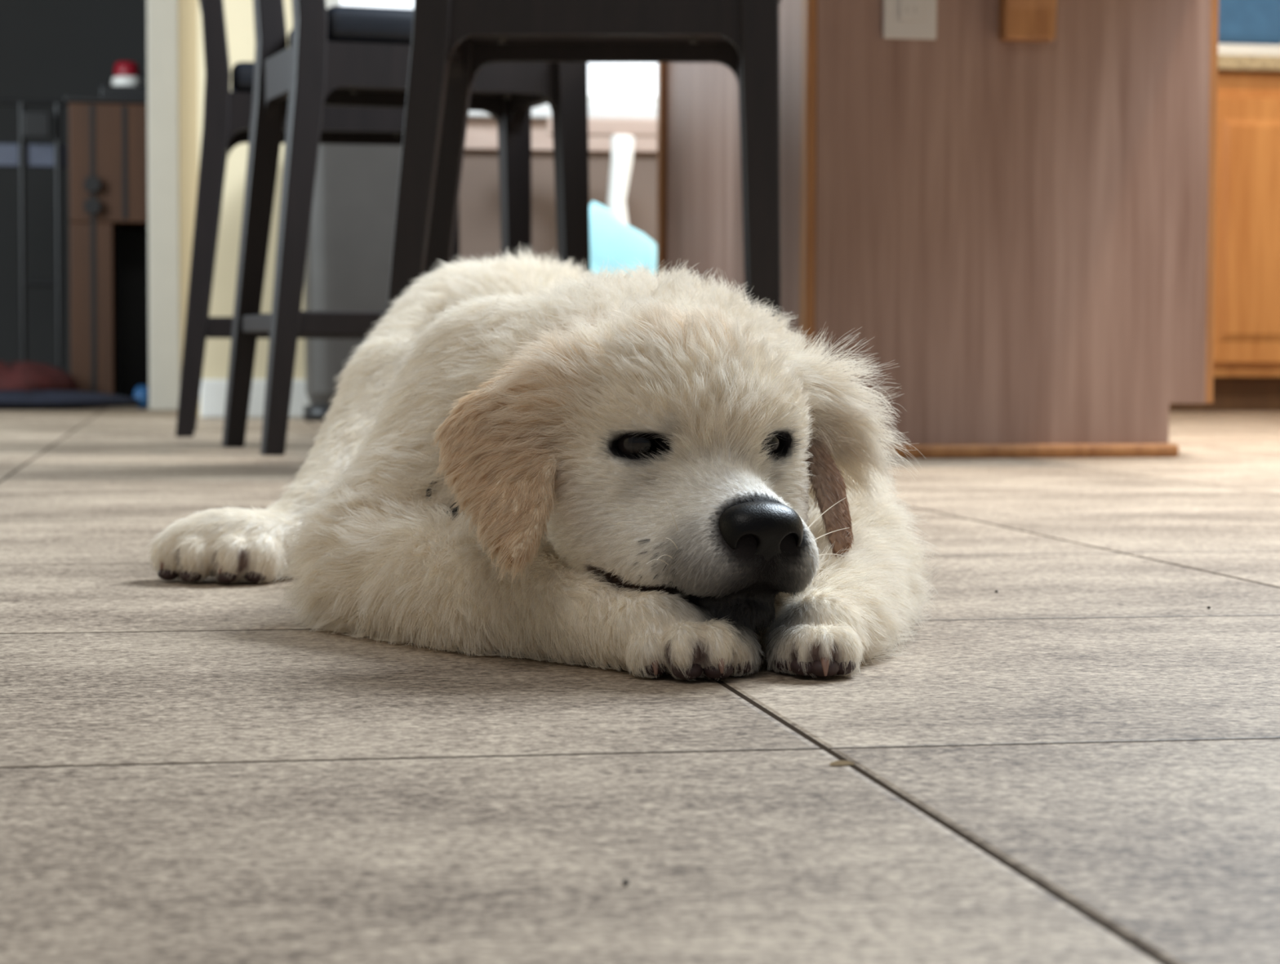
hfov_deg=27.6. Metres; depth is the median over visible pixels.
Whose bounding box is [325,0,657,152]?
window
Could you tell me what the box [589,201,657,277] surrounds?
dustpan
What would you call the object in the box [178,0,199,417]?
wall
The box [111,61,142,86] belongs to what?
jar
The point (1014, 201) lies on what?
kitchen island
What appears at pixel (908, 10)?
receptacle
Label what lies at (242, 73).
cushion
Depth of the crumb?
0.74 m
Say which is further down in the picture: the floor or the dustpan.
the floor
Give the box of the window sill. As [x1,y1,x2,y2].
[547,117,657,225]
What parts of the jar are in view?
lid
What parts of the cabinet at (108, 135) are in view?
knob, knob, panel, panel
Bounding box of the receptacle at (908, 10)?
[898,0,922,21]
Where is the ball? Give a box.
[133,385,149,408]
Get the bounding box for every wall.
[0,0,146,395]
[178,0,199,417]
[197,0,657,417]
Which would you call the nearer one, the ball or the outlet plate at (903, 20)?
the outlet plate at (903, 20)
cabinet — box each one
[64,95,149,407]
[1168,54,1279,411]
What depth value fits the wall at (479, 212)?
5.83 m
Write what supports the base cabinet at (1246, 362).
on the floor
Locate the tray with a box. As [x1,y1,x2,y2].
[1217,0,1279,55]
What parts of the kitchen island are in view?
corner trim, panel, corner trim, panel, shoe moulding, frame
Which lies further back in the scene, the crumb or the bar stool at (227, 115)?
the bar stool at (227, 115)
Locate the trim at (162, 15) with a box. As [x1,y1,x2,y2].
[146,0,180,410]
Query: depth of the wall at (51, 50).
7.83 m
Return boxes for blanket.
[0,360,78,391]
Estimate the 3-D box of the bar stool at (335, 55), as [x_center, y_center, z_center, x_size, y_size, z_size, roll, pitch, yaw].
[-0.362,-0.549,3.955,0.508,1.000,0.354,-1,3,-19]
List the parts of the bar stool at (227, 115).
leg, leg, leg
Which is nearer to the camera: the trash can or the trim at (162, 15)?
the trash can
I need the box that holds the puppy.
[146,244,940,680]
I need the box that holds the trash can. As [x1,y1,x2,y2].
[303,144,401,422]
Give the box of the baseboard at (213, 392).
[200,379,310,417]
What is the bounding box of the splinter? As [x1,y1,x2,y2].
[829,760,854,765]
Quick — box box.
[100,85,146,97]
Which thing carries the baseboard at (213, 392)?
attached to the wall at (479, 212)
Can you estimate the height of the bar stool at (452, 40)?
1.000 m
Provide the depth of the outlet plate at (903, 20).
3.67 m
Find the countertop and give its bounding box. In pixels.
[1217,54,1279,72]
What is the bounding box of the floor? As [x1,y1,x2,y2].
[0,404,1279,963]
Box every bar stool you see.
[175,0,459,436]
[222,0,590,455]
[386,0,781,321]
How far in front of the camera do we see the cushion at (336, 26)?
3.78 m
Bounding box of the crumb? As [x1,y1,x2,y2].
[622,879,629,885]
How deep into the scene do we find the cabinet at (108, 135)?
6.75 m
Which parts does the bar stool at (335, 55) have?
leg, leg, leg, leg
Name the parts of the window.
pane, sill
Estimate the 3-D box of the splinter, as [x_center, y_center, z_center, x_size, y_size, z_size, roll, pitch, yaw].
[0.075,0.103,0.962,0.009,0.002,0.003,0,3,-10]
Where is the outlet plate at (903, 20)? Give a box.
[883,0,936,39]
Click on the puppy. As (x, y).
(643, 473)
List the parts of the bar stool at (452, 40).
leg, leg, leg, leg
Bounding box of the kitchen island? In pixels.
[656,0,1218,458]
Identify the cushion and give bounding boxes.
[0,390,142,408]
[231,62,254,92]
[288,5,413,47]
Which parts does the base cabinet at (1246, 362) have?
door, raised panel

